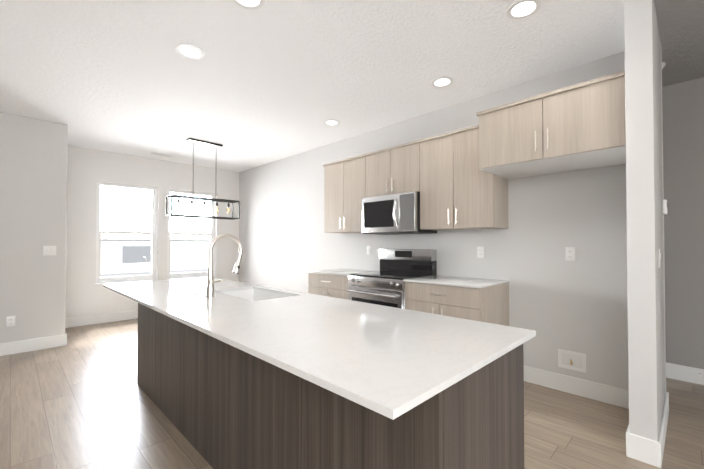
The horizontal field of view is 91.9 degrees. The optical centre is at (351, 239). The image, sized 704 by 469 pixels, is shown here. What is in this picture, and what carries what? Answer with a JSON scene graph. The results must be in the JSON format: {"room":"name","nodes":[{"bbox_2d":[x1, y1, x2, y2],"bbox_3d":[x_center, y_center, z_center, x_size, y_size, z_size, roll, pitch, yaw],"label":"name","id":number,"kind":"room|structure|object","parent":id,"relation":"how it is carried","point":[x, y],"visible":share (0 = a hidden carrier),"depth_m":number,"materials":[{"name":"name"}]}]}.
{"room":"kitchen","nodes":[
{"label":"kitchen","id":0,"kind":"room"},
{"bbox_2d":[0,112,67,342],"bbox_3d":[-5.277,-0.074,3.308,1.145,2.748,3.750,-1,-1,45],"label":"wall","id":1,"kind":"structure","parent":0,"point":[33,186],"depth_m":4.01,"materials":[{"name":"white paint"}]},
{"bbox_2d":[6,316,14,326],"bbox_3d":[-3.883,0.933,3.874,0.008,0.116,0.072,-1,-1,45],"label":"electrical outlet","id":2,"kind":"object","parent":1,"relation":"attached to","point":[10,320],"visible":1,"depth_m":3.87,"materials":[{"name":"white plastic"}]},
{"bbox_2d":[0,334,66,355],"bbox_3d":[-4.851,1.224,2.895,0.014,0.140,3.734,-1,-1,45],"label":"baseboard","id":3,"kind":"structure","parent":1,"relation":"attached to","point":[15,347],"depth_m":3.99,"materials":[{"name":"white wood"}]},
{"bbox_2d":[43,246,55,255],"bbox_3d":[-3.653,0.137,4.115,0.010,0.116,0.118,-1,-1,45],"label":"light switch","id":4,"kind":"object","parent":1,"relation":"attached to","point":[49,250],"visible":1,"depth_m":4.11,"materials":[{"name":"white plastic"}]},
{"bbox_2d":[65,310,137,327],"bbox_3d":[-3.357,1.270,6.013,0.017,0.140,2.820,-1,-1,45],"label":"baseboard","id":5,"kind":"structure","parent":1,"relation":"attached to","point":[119,316],"depth_m":5.38,"materials":[{"name":"white wood"}]},
{"bbox_2d":[65,145,238,318],"bbox_3d":[-4.729,-0.052,4.774,0.150,2.748,6.600,-1,-1,45],"label":"wall","id":6,"kind":"structure","parent":0,"point":[88,169],"depth_m":5.57,"materials":[{"name":"white paint"}]},
{"bbox_2d":[96,182,157,284],"bbox_3d":[-3.767,-0.096,5.725,0.152,1.638,0.884,-1,-1,45],"label":"window","id":7,"kind":"structure","parent":6,"relation":"in","point":[100,280],"depth_m":5.72,"materials":[{"name":"white plastic"}]},
{"bbox_2d":[167,189,215,279],"bbox_3d":[-3.036,-0.085,6.457,0.152,1.638,0.890,-1,-1,45],"label":"window","id":8,"kind":"structure","parent":6,"relation":"in","point":[186,275],"depth_m":6.43,"materials":[{"name":"white plastic"}]},
{"bbox_2d":[0,0,703,171],"bbox_3d":[-0.696,-1.502,1.642,10.415,0.060,8.230,-1,-1,45],"label":"ceiling","id":9,"kind":"structure","parent":0,"point":[268,81],"depth_m":2.79,"materials":[{"name":"white paint"}]},
{"bbox_2d":[150,152,171,156],"bbox_3d":[-3.179,-1.409,5.684,0.130,0.009,0.320,-1,-1,45],"label":"ceiling vent","id":10,"kind":"object","parent":9,"relation":"in","point":[159,154],"visible":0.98,"depth_m":5.65,"materials":[{"name":"white plastic"}]},
{"bbox_2d":[176,44,203,58],"bbox_3d":[-1.254,-1.454,2.643,0.196,0.007,0.196,-1,-1,45],"label":"recessed light","id":11,"kind":"object","parent":9,"relation":"in","point":[189,51],"visible":1,"depth_m":2.63,"materials":[{"name":"white plastic"}]},
{"bbox_2d":[166,138,239,219],"bbox_3d":[-2.152,-0.869,4.977,0.226,1.108,0.976,-1,-1,45],"label":"pendant light","id":12,"kind":"object","parent":9,"relation":"hanging from","point":[171,196],"visible":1,"depth_m":4.94,"materials":[{"name":"black metal"}]},
{"bbox_2d":[233,0,264,9],"bbox_3d":[-0.631,-1.462,2.064,0.196,0.007,0.196,-1,-1,45],"label":"recessed light","id":13,"kind":"object","parent":9,"relation":"in","point":[252,4],"visible":1,"depth_m":2.11,"materials":[{"name":"white plastic"}]},
{"bbox_2d":[324,119,339,125],"bbox_3d":[-0.245,-1.431,4.179,0.196,0.007,0.196,-1,-1,45],"label":"recessed light","id":14,"kind":"object","parent":9,"relation":"in","point":[331,122],"visible":1,"depth_m":4.16,"materials":[{"name":"white plastic"}]},
{"bbox_2d":[431,77,452,86],"bbox_3d":[0.831,-1.446,3.134,0.196,0.007,0.196,-1,-1,45],"label":"recessed light","id":15,"kind":"object","parent":9,"relation":"in","point":[442,81],"visible":1,"depth_m":3.13,"materials":[{"name":"white plastic"}]},
{"bbox_2d":[506,0,540,18],"bbox_3d":[1.087,-1.461,2.159,0.196,0.007,0.196,-1,-1,45],"label":"recessed light","id":16,"kind":"object","parent":9,"relation":"in","point":[520,9],"visible":1,"depth_m":2.15,"materials":[{"name":"white plastic"}]},
{"bbox_2d":[0,318,703,468],"bbox_3d":[-0.696,1.300,1.601,10.415,0.050,8.230,-1,-1,45],"label":"floor","id":17,"kind":"structure","parent":0,"point":[81,399],"depth_m":2.42,"materials":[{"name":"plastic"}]},
{"bbox_2d":[137,289,523,468],"bbox_3d":[-0.605,0.839,2.213,3.040,0.890,0.676,-1,-1,45],"label":"kitchen island","id":18,"kind":"object","parent":17,"relation":"on","point":[235,375],"depth_m":1.36,"materials":[{"name":"laminate"}]},
{"bbox_2d":[103,277,534,420],"bbox_3d":[-0.699,0.383,2.125,3.120,0.020,0.910,-1,-1,45],"label":"island countertop","id":19,"kind":"structure","parent":18,"relation":"on","point":[387,361],"depth_m":1.25,"materials":[{"name":"white stone"}]},
{"bbox_2d":[193,234,242,296],"bbox_3d":[-0.887,0.169,2.310,0.316,0.412,0.261,-1,-1,45],"label":"faucet","id":20,"kind":"object","parent":19,"relation":"on","point":[210,291],"visible":1,"depth_m":2.22,"materials":[{"name":"silver metal"}]},
{"bbox_2d":[308,272,362,299],"bbox_3d":[-0.081,0.870,4.347,0.763,0.890,0.617,-1,-1,45],"label":"base cabinet","id":21,"kind":"object","parent":17,"relation":"on","point":[330,286],"depth_m":4.12,"materials":[{"name":"laminate"}]},
{"bbox_2d":[315,268,370,275],"bbox_3d":[-0.089,0.415,4.349,0.768,0.020,0.635,-1,-1,45],"label":"countertop","id":22,"kind":"structure","parent":21,"relation":"on","point":[341,271],"depth_m":4.27,"materials":[{"name":"white stone"}]},
{"bbox_2d":[348,249,436,308],"bbox_3d":[0.426,0.700,3.778,0.758,1.175,0.691,-1,-1,45],"label":"range","id":23,"kind":"object","parent":17,"relation":"on","point":[384,285],"visible":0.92,"depth_m":3.73,"materials":[{"name":"silver metal"}]},
{"bbox_2d":[403,280,508,325],"bbox_3d":[0.999,0.855,3.270,0.763,0.890,0.617,-1,-1,45],"label":"base cabinet","id":24,"kind":"object","parent":17,"relation":"on","point":[480,299],"depth_m":3.01,"materials":[{"name":"laminate"}]},
{"bbox_2d":[407,276,502,287],"bbox_3d":[0.995,0.400,3.268,0.767,0.020,0.635,-1,-1,45],"label":"countertop","id":25,"kind":"structure","parent":24,"relation":"on","point":[451,281],"depth_m":3.14,"materials":[{"name":"white stone"}]},
{"bbox_2d":[239,41,665,396],"bbox_3d":[-0.045,-0.051,4.870,6.649,2.748,0.150,-1,-1,45],"label":"wall","id":26,"kind":"structure","parent":0,"point":[557,301],"depth_m":3.15,"materials":[{"name":"white paint"}]},
{"bbox_2d":[323,155,362,232],"bbox_3d":[0.016,-0.552,4.463,0.762,0.926,0.347,-1,-1,45],"label":"upper cabinet","id":27,"kind":"object","parent":26,"relation":"attached to","point":[343,179],"depth_m":4.34,"materials":[{"name":"laminate"}]},
{"bbox_2d":[367,246,370,254],"bbox_3d":[0.220,0.147,4.488,0.072,0.116,0.010,-1,-1,45],"label":"electrical outlet","id":28,"kind":"object","parent":26,"relation":"attached to","point":[368,250],"visible":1,"depth_m":4.48,"materials":[{"name":"white plastic"}]},
{"bbox_2d":[363,140,418,197],"bbox_3d":[0.555,-0.757,3.928,0.761,0.531,0.347,-1,-1,45],"label":"upper cabinet","id":29,"kind":"object","parent":26,"relation":"attached to","point":[392,170],"depth_m":3.79,"materials":[{"name":"laminate"}]},
{"bbox_2d":[362,191,436,234],"bbox_3d":[0.509,-0.276,3.874,0.754,0.425,0.478,-1,-1,45],"label":"microwave","id":30,"kind":"object","parent":29,"relation":"attached to","point":[393,214],"visible":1,"depth_m":3.70,"materials":[{"name":"silver metal"}]},
{"bbox_2d":[419,126,507,229],"bbox_3d":[1.095,-0.569,3.387,0.763,0.929,0.347,-1,-1,45],"label":"upper cabinet","id":31,"kind":"object","parent":26,"relation":"attached to","point":[457,179],"depth_m":3.24,"materials":[{"name":"laminate"}]},
{"bbox_2d":[477,247,483,257],"bbox_3d":[1.292,0.132,3.421,0.072,0.116,0.008,-1,-1,45],"label":"electrical outlet","id":32,"kind":"object","parent":26,"relation":"attached to","point":[480,252],"visible":1,"depth_m":3.42,"materials":[{"name":"white plastic"}]},
{"bbox_2d":[475,71,625,178],"bbox_3d":[1.601,-0.813,2.683,0.954,0.460,0.634,-1,-1,45],"label":"upper cabinet","id":33,"kind":"object","parent":26,"relation":"attached to","point":[581,126],"depth_m":2.44,"materials":[{"name":"laminate"}]},
{"bbox_2d":[565,247,574,260],"bbox_3d":[1.843,0.124,2.872,0.072,0.116,0.008,-1,-1,45],"label":"electrical outlet","id":34,"kind":"object","parent":26,"relation":"attached to","point":[569,253],"visible":1,"depth_m":2.87,"materials":[{"name":"white plastic"}]},
{"bbox_2d":[558,349,585,372],"bbox_3d":[1.837,1.019,2.849,0.200,0.150,0.030,-1,-1,45],"label":"outlet box","id":35,"kind":"object","parent":26,"relation":"attached to","point":[575,361],"visible":1,"depth_m":2.85,"materials":[{"name":"white plastic"}]},
{"bbox_2d":[524,366,628,408],"bbox_3d":[1.822,1.224,2.871,0.956,0.140,0.017,-1,-1,45],"label":"baseboard","id":36,"kind":"structure","parent":26,"relation":"attached to","point":[604,393],"depth_m":2.81,"materials":[{"name":"white wood"}]},
{"bbox_2d":[624,0,664,440],"bbox_3d":[1.946,-0.089,2.249,0.127,2.748,0.750,-1,-1,45],"label":"wall","id":37,"kind":"structure","parent":0,"point":[646,354],"depth_m":1.99,"materials":[{"name":"white paint"}]},
{"bbox_2d":[626,406,639,457],"bbox_3d":[1.880,1.215,2.265,0.014,0.140,0.734,-1,-1,45],"label":"baseboard","id":38,"kind":"structure","parent":37,"relation":"attached to","point":[632,440],"depth_m":1.99,"materials":[{"name":"white wood"}]},
{"bbox_2d":[648,392,668,467],"bbox_3d":[2.035,1.215,2.237,0.038,0.140,0.914,-1,-1,45],"label":"baseboard","id":39,"kind":"structure","parent":37,"relation":"attached to","point":[655,448],"depth_m":1.94,"materials":[{"name":"white wood"}]},
{"bbox_2d":[658,249,660,267],"bbox_3d":[1.907,0.118,2.109,0.010,0.116,0.072,-1,-1,45],"label":"switch","id":40,"kind":"object","parent":37,"relation":"attached to","point":[659,255],"visible":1,"depth_m":2.09,"materials":[{"name":"white plastic"}]},
{"bbox_2d":[662,200,667,214],"bbox_3d":[2.265,-0.232,2.463,0.024,0.100,0.120,-1,-1,45],"label":"thermostat","id":41,"kind":"object","parent":37,"relation":"attached to","point":[664,208],"visible":1,"depth_m":2.42,"materials":[{"name":"white plastic"}]},
{"bbox_2d":[662,77,703,368],"bbox_3d":[3.136,-0.076,3.153,6.750,2.748,0.150,-1,-1,45],"label":"wall","id":42,"kind":"structure","parent":0,"point":[683,140],"depth_m":3.13,"materials":[{"name":"grey paint"}]},
{"bbox_2d":[666,362,703,384],"bbox_3d":[3.132,1.226,3.022,6.600,0.140,0.014,-1,-1,45],"label":"baseboard","id":43,"kind":"structure","parent":42,"relation":"attached to","point":[673,371],"depth_m":3.10,"materials":[{"name":"white wood"}]},
{"label":"outside","id":44,"kind":"structure","parent":0,"visible":0},
{"bbox_2d":[101,269,207,276],"bbox_3d":[-21.734,2.060,26.360,54.415,0.050,80.000,-1,-1,45],"label":"ground","id":45,"kind":"structure","parent":44,"point":[144,273],"depth_m":19.21,"materials":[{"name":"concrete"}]},
{"bbox_2d":[101,239,209,273],"bbox_3d":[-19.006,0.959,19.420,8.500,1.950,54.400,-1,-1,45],"label":"house","id":46,"kind":"structure","parent":45,"relation":"on","point":[131,264],"depth_m":20.30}
]}

